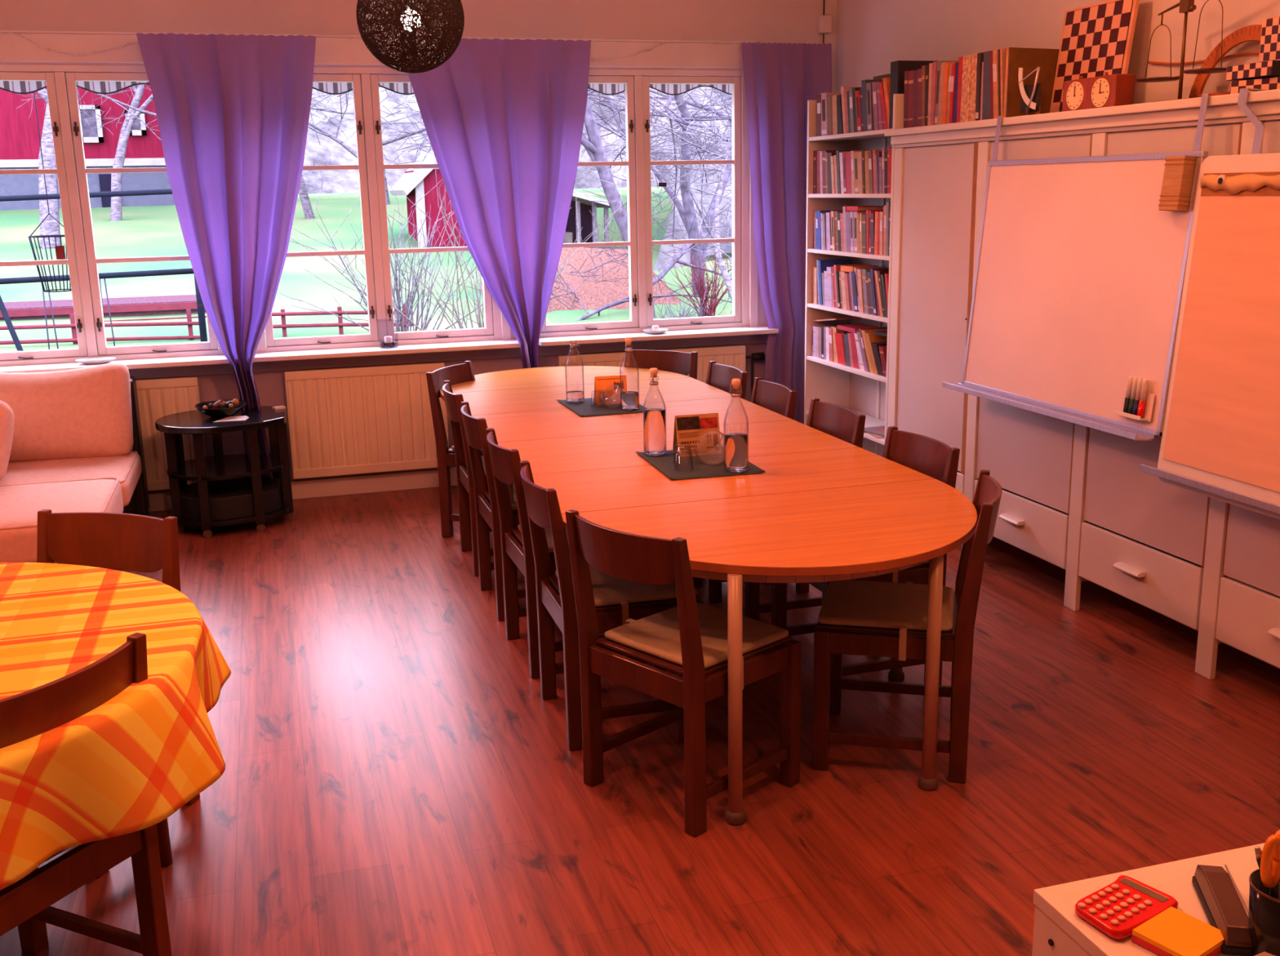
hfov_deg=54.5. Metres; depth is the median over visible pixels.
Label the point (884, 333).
book
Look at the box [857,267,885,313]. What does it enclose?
book
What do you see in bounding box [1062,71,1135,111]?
clock
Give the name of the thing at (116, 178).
bare tree
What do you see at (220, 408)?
bowl
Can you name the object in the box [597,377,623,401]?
print
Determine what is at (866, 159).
book
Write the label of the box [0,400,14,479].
cushion
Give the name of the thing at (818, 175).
book
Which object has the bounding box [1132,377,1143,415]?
marker pen
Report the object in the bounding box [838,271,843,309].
book
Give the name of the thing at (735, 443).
water bottle
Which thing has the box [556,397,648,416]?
place mat
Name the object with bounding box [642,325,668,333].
glass dish
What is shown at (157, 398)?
radiator
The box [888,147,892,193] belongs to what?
book
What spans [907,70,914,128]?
book
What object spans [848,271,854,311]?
book
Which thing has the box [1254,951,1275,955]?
box
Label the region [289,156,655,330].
bare shrub
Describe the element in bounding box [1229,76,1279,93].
box
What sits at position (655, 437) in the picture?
water bottle
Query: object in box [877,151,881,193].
book
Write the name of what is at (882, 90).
book
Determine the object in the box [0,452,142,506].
seat cushion
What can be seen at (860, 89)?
book
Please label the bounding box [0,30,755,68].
trim
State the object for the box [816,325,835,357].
book
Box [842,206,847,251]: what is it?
book
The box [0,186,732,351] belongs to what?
lawn
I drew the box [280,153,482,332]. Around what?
bare shrub
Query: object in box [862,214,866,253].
book
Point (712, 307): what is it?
bare shrub
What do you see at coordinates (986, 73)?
book
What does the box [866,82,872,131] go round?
book
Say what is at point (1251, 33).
protractor
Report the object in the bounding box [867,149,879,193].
book
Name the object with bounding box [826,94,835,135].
book
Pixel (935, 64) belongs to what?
book
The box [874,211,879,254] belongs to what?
book
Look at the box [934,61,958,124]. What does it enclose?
book
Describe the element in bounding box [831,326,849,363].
book
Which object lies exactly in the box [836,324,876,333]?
book
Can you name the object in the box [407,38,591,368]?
curtain
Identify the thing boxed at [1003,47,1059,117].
album
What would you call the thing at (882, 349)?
book
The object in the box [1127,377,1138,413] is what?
marker pen
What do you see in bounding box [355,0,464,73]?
pendant lamp
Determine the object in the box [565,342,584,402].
water bottle
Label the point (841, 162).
book
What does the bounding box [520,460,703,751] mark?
dining chair
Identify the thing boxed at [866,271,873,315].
book
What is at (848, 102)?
book
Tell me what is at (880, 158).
book
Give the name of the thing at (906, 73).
book
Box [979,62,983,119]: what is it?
book
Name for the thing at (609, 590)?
seat cushion
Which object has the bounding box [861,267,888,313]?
book
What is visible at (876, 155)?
book
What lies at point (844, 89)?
book
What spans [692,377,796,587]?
dining chair
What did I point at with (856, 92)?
book
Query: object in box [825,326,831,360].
book
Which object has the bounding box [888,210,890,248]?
book
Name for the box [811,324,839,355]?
book
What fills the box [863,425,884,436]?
magazine
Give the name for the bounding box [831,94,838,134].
book
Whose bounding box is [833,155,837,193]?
book
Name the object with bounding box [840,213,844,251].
book
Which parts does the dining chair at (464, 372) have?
leg, backrest, rail, seat, leg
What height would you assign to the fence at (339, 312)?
0.450 m
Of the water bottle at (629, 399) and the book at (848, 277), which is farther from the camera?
the book at (848, 277)
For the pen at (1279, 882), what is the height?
0.132 m
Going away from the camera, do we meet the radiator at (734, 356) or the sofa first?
the sofa
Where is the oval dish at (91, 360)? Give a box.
[75,357,115,364]
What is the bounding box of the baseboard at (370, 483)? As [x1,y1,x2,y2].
[148,467,457,511]
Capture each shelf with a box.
[166,453,284,480]
[170,496,289,526]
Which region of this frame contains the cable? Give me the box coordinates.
[1147,51,1259,65]
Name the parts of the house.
board, pane, door, pane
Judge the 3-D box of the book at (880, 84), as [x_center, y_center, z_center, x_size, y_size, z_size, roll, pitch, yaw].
[1.286,-1.859,6.224,0.164,0.228,0.099,-5,14,-16]
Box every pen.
[1123,375,1133,413]
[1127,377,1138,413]
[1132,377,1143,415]
[1137,378,1148,417]
[1253,845,1278,898]
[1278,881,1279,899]
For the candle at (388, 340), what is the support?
on the window at (496, 333)
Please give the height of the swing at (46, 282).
0.800 m
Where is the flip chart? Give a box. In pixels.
[1139,88,1279,519]
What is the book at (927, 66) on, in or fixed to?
on the shelf board at (1265, 104)
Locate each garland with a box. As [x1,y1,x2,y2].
[0,32,137,57]
[316,33,361,39]
[591,39,761,61]
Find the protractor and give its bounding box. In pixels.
[1188,24,1262,98]
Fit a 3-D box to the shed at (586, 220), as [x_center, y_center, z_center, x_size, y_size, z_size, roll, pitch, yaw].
[-1.442,-4.741,22.768,1.680,1.520,1.850,-5,14,-16]
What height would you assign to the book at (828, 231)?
0.203 m
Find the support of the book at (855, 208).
on the book at (855, 213)
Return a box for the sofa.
[0,362,150,569]
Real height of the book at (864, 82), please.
0.257 m
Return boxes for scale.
[1014,66,1040,116]
[1135,0,1226,102]
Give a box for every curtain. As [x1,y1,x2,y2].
[136,33,315,479]
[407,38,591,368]
[741,42,831,423]
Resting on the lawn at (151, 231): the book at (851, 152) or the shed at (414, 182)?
the shed at (414, 182)
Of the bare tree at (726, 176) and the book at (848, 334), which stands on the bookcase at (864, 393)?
the book at (848, 334)
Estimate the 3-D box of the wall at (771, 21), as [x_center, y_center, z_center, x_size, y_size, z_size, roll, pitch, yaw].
[-1.856,-1.322,6.934,6.520,2.860,0.300,-5,14,-16]
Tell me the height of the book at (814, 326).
0.175 m
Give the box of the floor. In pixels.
[0,485,1279,955]
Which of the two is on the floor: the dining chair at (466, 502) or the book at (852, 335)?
the dining chair at (466, 502)
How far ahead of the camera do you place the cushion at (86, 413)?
6.13 m
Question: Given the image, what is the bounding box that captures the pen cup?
[1248,868,1279,955]
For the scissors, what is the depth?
1.53 m
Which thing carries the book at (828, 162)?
on the bookcase at (864, 393)
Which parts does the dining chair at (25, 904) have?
leg, seat, backrest, rail, leg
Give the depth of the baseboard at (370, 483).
7.13 m
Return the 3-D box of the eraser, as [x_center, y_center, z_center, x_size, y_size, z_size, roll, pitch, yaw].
[1.758,-0.963,4.070,0.061,0.178,0.092,-5,14,-16]
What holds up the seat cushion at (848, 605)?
on the dining chair at (900, 610)
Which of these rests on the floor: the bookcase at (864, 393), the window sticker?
the bookcase at (864, 393)
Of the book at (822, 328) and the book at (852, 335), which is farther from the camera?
the book at (822, 328)
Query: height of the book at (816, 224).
0.209 m
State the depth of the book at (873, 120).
6.30 m
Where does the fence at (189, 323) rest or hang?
on the lawn at (151, 231)
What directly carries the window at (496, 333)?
in the wall at (771, 21)
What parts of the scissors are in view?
blade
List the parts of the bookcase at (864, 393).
panel, shelf, shelf, shelf, shelf, shelf, shelf, panel, panel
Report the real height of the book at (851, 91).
0.230 m
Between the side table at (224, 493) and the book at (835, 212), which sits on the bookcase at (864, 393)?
the book at (835, 212)
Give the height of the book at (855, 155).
0.212 m
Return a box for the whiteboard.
[942,93,1208,440]
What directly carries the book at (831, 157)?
on the bookcase at (864, 393)
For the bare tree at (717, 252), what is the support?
on the lawn at (151, 231)
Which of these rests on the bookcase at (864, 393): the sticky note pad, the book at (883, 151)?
the book at (883, 151)
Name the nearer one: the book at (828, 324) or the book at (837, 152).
the book at (837, 152)
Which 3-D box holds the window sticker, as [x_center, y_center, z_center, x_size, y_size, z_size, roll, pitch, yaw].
[0.134,-1.731,7.342,0.048,0.022,0.004,-5,14,-16]
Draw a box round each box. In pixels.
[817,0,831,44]
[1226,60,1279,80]
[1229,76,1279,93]
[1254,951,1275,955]
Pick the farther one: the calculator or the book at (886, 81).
the book at (886, 81)
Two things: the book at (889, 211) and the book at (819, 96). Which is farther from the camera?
the book at (819, 96)
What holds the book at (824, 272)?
on the bookcase at (864, 393)
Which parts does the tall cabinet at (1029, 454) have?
handle, drawer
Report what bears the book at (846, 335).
on the bookcase at (864, 393)
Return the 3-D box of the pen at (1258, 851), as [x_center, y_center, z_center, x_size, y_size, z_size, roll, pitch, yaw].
[0.795,0.530,1.556,0.059,0.142,0.011,4,14,21]
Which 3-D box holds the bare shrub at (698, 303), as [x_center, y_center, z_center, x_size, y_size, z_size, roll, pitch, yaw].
[0.524,-1.816,14.284,0.852,0.710,0.782,4,14,19]
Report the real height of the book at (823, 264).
0.245 m
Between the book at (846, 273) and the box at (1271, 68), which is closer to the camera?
the box at (1271, 68)
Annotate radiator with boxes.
[135,376,205,491]
[284,362,448,479]
[557,345,764,395]
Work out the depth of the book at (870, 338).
6.54 m
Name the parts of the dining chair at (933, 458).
leg, rail, leg, leg, rail, seat, backrest, leg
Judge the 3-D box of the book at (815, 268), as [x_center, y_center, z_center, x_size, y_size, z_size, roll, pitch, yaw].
[1.093,-1.110,7.155,0.190,0.205,0.061,-5,14,-16]
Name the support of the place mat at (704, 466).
on the conference table at (824, 507)
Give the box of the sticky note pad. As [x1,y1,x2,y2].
[1131,906,1224,955]
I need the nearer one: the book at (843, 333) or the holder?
the holder
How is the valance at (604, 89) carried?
attached to the wall at (771, 21)
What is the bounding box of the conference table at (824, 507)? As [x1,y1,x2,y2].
[440,365,977,825]
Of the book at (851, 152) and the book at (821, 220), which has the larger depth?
the book at (821, 220)
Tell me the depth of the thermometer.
6.51 m
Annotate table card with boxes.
[594,374,626,405]
[672,413,721,457]
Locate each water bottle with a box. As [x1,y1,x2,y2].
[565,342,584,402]
[620,337,639,408]
[643,368,666,455]
[723,378,747,472]
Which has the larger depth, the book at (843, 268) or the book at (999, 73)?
the book at (843, 268)
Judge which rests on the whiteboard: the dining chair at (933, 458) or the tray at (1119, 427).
the tray at (1119, 427)
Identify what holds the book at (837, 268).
on the bookcase at (864, 393)
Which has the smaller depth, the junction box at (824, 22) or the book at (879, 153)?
the book at (879, 153)
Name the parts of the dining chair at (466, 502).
backrest, leg, rail, leg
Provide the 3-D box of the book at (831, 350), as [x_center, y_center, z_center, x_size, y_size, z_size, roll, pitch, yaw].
[1.163,-0.756,7.019,0.192,0.184,0.071,-5,14,-16]
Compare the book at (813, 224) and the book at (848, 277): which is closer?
the book at (848, 277)
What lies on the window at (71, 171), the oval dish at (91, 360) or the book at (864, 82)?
the oval dish at (91, 360)
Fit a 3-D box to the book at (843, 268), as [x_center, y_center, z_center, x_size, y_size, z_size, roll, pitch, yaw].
[1.190,-1.137,6.753,0.150,0.030,0.150,-5,14,-16]
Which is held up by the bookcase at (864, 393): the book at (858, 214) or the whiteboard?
the book at (858, 214)
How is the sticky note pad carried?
on the desk at (1058, 930)
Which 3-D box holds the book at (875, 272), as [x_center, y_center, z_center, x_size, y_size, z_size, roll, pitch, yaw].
[1.314,-0.955,6.418,0.183,0.227,0.106,-5,14,-16]
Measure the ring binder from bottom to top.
0.315 m
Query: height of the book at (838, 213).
0.205 m
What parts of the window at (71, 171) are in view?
sash, sill, sash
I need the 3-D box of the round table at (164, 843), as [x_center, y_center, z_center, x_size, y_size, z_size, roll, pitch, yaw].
[-1.737,0.758,2.703,1.530,0.724,1.530,-5,14,-16]
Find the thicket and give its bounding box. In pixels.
[587,86,732,271]
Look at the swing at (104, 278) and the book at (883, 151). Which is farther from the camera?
the swing at (104, 278)
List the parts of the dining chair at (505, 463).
backrest, leg, rail, rail, leg, seat, rail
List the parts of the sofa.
frame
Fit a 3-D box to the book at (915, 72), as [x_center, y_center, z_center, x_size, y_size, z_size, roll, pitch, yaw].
[1.381,-1.797,5.903,0.161,0.264,0.056,-5,14,-16]
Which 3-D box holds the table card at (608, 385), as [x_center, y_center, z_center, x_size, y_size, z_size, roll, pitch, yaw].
[-0.133,-0.402,5.654,0.145,0.127,0.065,-4,13,-13]
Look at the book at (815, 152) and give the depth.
7.00 m
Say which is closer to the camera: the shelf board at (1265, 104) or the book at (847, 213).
the shelf board at (1265, 104)
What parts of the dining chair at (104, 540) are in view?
leg, backrest, leg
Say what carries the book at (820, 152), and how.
on the bookcase at (864, 393)
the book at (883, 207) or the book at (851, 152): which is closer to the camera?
the book at (883, 207)
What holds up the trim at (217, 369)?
attached to the wall at (771, 21)
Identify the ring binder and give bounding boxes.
[888,60,937,128]
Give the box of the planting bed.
[0,294,206,321]
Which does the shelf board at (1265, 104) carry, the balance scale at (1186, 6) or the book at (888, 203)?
the balance scale at (1186, 6)
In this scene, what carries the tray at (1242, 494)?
on the flip chart
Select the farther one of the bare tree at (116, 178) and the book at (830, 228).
the bare tree at (116, 178)
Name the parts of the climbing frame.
leg, leg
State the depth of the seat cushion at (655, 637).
3.47 m
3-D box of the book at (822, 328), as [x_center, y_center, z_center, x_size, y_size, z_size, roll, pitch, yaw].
[1.124,-0.776,7.117,0.173,0.180,0.035,-5,14,-16]
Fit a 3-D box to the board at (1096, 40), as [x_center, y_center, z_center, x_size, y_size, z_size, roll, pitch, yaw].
[1.833,-1.694,5.042,0.071,0.440,0.454,-5,14,-16]
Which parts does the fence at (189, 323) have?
post, rail, rail, post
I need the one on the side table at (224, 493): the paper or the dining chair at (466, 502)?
the paper
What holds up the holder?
attached to the whiteboard
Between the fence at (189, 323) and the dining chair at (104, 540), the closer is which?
the dining chair at (104, 540)
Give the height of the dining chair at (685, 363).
0.826 m
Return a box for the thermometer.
[54,245,66,259]
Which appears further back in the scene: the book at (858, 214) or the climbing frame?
the climbing frame
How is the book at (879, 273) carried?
on the bookcase at (864, 393)
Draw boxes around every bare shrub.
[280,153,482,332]
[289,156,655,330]
[653,288,725,319]
[655,243,732,316]
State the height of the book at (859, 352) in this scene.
0.186 m
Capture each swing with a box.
[41,282,58,349]
[98,278,115,346]
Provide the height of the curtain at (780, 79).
2.420 m
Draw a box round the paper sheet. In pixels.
[213,415,248,422]
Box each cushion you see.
[0,362,133,462]
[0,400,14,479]
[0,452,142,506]
[0,479,123,563]
[481,456,486,477]
[511,484,517,510]
[517,524,568,552]
[555,564,697,606]
[604,601,788,668]
[817,579,953,631]
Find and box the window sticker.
[658,182,666,186]
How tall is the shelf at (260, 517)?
0.022 m
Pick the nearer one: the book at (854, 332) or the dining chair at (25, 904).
the dining chair at (25, 904)
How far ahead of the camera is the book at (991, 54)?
5.27 m
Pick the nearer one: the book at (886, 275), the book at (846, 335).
the book at (886, 275)
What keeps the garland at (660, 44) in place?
hanging from the wall at (771, 21)
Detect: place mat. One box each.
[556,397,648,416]
[635,445,765,479]
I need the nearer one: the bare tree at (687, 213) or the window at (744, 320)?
the window at (744, 320)
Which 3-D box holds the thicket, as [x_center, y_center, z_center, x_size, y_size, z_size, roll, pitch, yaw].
[8.581,-11.367,31.588,28.819,11.225,10.611,-11,17,-37]
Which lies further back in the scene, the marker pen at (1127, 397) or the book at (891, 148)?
the book at (891, 148)
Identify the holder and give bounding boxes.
[1114,387,1155,422]
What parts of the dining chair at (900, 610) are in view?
leg, leg, seat, rail, leg, leg, backrest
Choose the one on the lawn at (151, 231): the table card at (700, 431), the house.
the house
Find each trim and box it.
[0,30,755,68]
[128,333,766,378]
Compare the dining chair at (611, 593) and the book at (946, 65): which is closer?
the dining chair at (611, 593)
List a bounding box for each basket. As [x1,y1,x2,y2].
[27,92,71,292]
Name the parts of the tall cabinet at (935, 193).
drawer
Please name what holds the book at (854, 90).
on the bookcase at (864, 393)
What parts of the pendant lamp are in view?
bulb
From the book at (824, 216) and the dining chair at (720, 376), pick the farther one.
the book at (824, 216)
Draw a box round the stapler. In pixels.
[1191,864,1251,955]
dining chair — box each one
[0,632,172,955]
[36,509,199,877]
[426,360,483,537]
[442,380,523,576]
[460,401,525,621]
[485,427,644,678]
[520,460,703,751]
[564,509,801,836]
[624,347,697,379]
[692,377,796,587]
[705,360,747,399]
[708,398,865,620]
[771,426,959,684]
[812,469,1002,783]
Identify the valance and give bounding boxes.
[0,80,149,94]
[312,82,413,94]
[587,84,731,95]
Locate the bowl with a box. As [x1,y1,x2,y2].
[195,398,246,417]
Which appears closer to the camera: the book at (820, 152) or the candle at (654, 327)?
the book at (820, 152)
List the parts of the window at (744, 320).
sash, sill, sash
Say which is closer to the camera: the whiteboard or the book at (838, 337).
the whiteboard
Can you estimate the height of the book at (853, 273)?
0.209 m
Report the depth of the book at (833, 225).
6.84 m
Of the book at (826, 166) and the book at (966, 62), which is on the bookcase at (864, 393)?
the book at (826, 166)
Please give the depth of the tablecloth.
2.54 m
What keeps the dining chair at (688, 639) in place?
on the floor
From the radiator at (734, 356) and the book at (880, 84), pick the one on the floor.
the radiator at (734, 356)
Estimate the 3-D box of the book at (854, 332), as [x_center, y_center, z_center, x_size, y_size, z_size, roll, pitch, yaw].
[1.260,-0.691,6.716,0.191,0.190,0.098,-5,14,-16]
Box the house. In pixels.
[0,84,175,210]
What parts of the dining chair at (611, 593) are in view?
backrest, leg, rail, rail, leg, seat, rail, leg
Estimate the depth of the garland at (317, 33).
6.59 m
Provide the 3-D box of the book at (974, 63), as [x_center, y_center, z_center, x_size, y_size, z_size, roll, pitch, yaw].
[1.532,-1.702,5.437,0.172,0.285,0.064,-5,14,-16]
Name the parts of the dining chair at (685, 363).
leg, backrest, leg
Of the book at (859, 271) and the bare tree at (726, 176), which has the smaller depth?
the book at (859, 271)
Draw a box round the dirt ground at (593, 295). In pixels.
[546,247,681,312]
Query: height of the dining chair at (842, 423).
0.826 m
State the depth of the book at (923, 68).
5.80 m
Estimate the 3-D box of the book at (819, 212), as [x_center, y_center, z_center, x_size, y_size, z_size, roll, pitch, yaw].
[1.097,-1.405,7.035,0.183,0.212,0.056,-5,14,-16]
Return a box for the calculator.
[1075,875,1177,939]
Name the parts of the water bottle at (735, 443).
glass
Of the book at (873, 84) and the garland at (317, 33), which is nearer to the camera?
the book at (873, 84)
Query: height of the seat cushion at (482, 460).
0.021 m
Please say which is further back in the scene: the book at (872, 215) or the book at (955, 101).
the book at (872, 215)
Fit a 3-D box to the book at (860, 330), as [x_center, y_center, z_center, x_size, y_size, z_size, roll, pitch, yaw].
[1.287,-0.686,6.633,0.203,0.217,0.136,-5,14,-16]
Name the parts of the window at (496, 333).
sash, sill, candle glass, sash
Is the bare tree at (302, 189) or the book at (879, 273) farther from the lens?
the bare tree at (302, 189)
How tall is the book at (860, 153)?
0.211 m
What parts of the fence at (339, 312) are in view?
post, post, rail, rail, post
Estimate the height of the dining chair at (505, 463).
0.826 m
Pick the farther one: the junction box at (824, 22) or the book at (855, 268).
the junction box at (824, 22)
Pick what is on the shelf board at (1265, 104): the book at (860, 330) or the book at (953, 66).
the book at (953, 66)
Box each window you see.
[0,63,239,373]
[247,66,520,362]
[538,68,778,346]
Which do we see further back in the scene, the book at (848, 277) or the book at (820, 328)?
the book at (820, 328)
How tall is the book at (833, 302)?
0.197 m
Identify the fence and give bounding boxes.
[0,309,199,344]
[271,303,413,337]
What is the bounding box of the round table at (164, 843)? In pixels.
[156,817,173,866]
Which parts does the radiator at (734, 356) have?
frame, panel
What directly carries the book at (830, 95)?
on the bookcase at (864, 393)
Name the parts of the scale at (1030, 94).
arm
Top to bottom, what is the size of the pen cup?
0.099 m
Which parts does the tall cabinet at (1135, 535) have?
handle, drawer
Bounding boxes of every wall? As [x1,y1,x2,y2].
[0,0,836,492]
[835,0,1279,144]
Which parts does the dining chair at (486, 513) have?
backrest, leg, rail, leg, seat, rail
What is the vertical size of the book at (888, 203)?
0.265 m
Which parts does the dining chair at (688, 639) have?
leg, rail, backrest, rail, leg, leg, seat, rail, leg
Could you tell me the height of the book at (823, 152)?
0.232 m
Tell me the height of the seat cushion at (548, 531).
0.021 m
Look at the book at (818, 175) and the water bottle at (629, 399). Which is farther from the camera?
the book at (818, 175)
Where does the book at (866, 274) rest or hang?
on the bookcase at (864, 393)
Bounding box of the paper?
[271,405,285,409]
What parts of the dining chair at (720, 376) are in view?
leg, backrest, leg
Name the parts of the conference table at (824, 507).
leg, leg, leg, leg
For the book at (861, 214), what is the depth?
6.53 m
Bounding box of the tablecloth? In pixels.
[0,562,231,889]
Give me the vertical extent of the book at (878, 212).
0.215 m
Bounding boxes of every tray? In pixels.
[942,382,1155,440]
[1139,463,1279,514]
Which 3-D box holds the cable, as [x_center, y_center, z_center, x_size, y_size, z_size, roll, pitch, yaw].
[2.189,-1.452,4.206,0.010,0.054,1.401,-5,14,-16]
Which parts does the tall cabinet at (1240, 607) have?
drawer, door, handle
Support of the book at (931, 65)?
on the shelf board at (1265, 104)
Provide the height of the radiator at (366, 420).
0.735 m
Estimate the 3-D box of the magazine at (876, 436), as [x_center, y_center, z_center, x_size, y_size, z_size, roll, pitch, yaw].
[1.312,-0.247,6.639,0.210,0.006,0.280,-4,13,-11]
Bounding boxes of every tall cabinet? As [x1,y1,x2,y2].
[887,142,978,494]
[961,133,1092,569]
[1063,123,1242,631]
[1195,120,1279,679]
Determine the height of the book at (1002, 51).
0.285 m
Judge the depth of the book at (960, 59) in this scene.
5.52 m
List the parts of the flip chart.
knob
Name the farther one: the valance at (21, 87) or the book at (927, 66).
the valance at (21, 87)
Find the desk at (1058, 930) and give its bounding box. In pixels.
[1031,842,1265,955]
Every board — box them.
[884,88,1279,148]
[1049,0,1139,112]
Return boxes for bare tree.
[17,84,351,218]
[37,84,313,221]
[37,88,60,248]
[307,88,426,204]
[310,87,732,318]
[547,88,732,320]
[587,87,732,282]
[592,87,732,302]
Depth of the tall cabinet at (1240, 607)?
4.09 m
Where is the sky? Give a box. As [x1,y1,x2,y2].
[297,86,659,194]
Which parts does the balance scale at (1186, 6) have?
rod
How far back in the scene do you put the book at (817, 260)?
7.07 m
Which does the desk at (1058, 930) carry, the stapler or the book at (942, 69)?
the stapler
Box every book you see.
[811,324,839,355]
[813,150,832,194]
[813,211,816,248]
[813,224,813,248]
[813,266,817,303]
[813,317,860,321]
[813,324,837,356]
[815,211,817,248]
[816,150,833,194]
[816,258,844,304]
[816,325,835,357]
[817,94,821,136]
[817,209,842,249]
[818,259,852,305]
[818,325,837,358]
[819,151,822,194]
[820,92,840,136]
[820,213,826,249]
[821,272,824,305]
[821,326,823,359]
[822,150,855,194]
[822,214,826,249]
[823,271,827,306]
[823,326,826,359]
[825,151,835,194]
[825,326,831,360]
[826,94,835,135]
[826,152,835,194]
[826,212,831,249]
[826,266,832,306]
[828,328,833,361]
[829,213,831,250]
[830,95,832,134]
[830,155,835,193]
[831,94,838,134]
[831,210,842,250]
[831,266,835,307]
[831,271,834,306]
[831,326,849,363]
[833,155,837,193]
[833,263,861,307]
[834,211,842,250]
[834,332,845,365]
[835,150,867,193]
[835,271,840,308]
[836,94,843,134]
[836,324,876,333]
[837,212,843,251]
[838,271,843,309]
[839,152,844,193]
[840,86,861,133]
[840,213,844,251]
[840,264,877,271]
[840,271,848,310]
[842,151,846,193]
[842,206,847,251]
[842,332,849,365]
[844,92,848,133]
[844,272,849,310]
[844,333,850,366]
[845,151,851,193]
[845,205,883,211]
[845,211,850,252]
[847,90,850,133]
[847,273,852,311]
[847,333,853,367]
[848,87,861,133]
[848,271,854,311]
[849,211,853,252]
[849,332,858,368]
[850,151,862,193]
[851,271,857,311]
[852,88,859,132]
[853,151,858,193]
[853,211,866,253]
[853,266,886,311]
[853,332,860,369]
[853,333,864,370]
[854,90,862,132]
[856,331,867,371]
[857,151,862,193]
[857,213,861,253]
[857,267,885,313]
[858,327,887,372]
[859,88,863,131]
[859,213,866,253]
[861,80,882,131]
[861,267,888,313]
[861,328,887,373]
[862,151,865,193]
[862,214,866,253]
[863,332,887,374]
[864,151,869,193]
[865,273,871,314]
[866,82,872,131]
[866,209,883,253]
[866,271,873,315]
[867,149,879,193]
[868,210,883,253]
[870,213,875,254]
[870,268,888,315]
[871,81,879,130]
[871,83,874,130]
[871,342,887,376]
[872,149,881,193]
[873,73,890,79]
[873,270,885,315]
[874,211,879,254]
[874,271,883,316]
[874,330,887,336]
[875,154,877,193]
[876,81,883,129]
[876,211,879,254]
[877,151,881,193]
[877,270,888,317]
[878,345,886,377]
[879,82,885,129]
[879,156,882,193]
[879,211,883,255]
[880,85,888,128]
[880,274,887,317]
[881,148,887,193]
[882,77,890,128]
[883,207,884,255]
[884,151,887,193]
[884,205,886,255]
[884,273,888,312]
[885,201,890,255]
[887,146,892,193]
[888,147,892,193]
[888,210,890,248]
[903,71,909,128]
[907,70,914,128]
[913,70,917,127]
[917,68,921,126]
[921,65,927,126]
[925,65,928,125]
[927,62,933,125]
[930,62,937,125]
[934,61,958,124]
[937,62,958,124]
[941,62,955,124]
[946,63,954,124]
[948,63,955,123]
[952,62,959,123]
[956,56,963,122]
[960,54,972,122]
[968,53,977,121]
[974,53,983,120]
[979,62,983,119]
[982,50,992,119]
[990,50,993,119]
[992,49,998,119]
[998,48,1000,115]
[1000,48,1039,118]
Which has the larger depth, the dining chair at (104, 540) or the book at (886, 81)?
the book at (886, 81)
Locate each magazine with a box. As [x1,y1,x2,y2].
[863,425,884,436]
[864,426,884,438]
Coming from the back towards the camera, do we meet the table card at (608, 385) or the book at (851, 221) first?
the book at (851, 221)
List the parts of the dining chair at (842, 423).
leg, leg, leg, backrest, leg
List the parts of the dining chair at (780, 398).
leg, leg, backrest, leg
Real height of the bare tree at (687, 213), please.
8.730 m
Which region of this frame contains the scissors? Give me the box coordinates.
[1260,829,1279,896]
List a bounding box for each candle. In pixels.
[384,336,392,343]
[652,325,658,330]
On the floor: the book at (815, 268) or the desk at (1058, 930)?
the desk at (1058, 930)
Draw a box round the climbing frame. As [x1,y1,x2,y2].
[0,188,207,351]
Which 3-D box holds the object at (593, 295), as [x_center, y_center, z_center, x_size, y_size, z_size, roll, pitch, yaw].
[-0.809,-2.776,17.974,2.400,0.976,3.200,-5,14,-16]
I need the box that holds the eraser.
[1158,155,1195,211]
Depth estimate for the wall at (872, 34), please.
5.68 m
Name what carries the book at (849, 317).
on the bookcase at (864, 393)
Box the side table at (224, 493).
[155,405,293,537]
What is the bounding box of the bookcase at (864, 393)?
[804,93,946,456]
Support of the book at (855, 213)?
on the bookcase at (864, 393)
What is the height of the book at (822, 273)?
0.180 m
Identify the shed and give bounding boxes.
[389,151,466,248]
[563,190,610,248]
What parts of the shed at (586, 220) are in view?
post, post, post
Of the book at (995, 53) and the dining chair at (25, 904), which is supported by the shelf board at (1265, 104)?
the book at (995, 53)
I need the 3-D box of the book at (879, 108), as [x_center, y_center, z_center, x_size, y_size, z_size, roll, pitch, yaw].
[1.290,-1.871,6.259,0.195,0.235,0.095,-5,14,-16]
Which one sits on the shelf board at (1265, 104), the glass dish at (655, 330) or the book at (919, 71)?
the book at (919, 71)
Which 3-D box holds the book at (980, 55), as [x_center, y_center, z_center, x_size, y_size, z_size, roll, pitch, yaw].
[1.553,-1.693,5.396,0.197,0.285,0.033,-5,14,-16]
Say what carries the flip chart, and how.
hanging from the shelf board at (1265, 104)
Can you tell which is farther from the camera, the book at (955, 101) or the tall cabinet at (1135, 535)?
the book at (955, 101)
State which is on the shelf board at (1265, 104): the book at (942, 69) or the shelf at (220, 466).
the book at (942, 69)
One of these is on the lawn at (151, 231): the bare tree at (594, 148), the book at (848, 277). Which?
the bare tree at (594, 148)

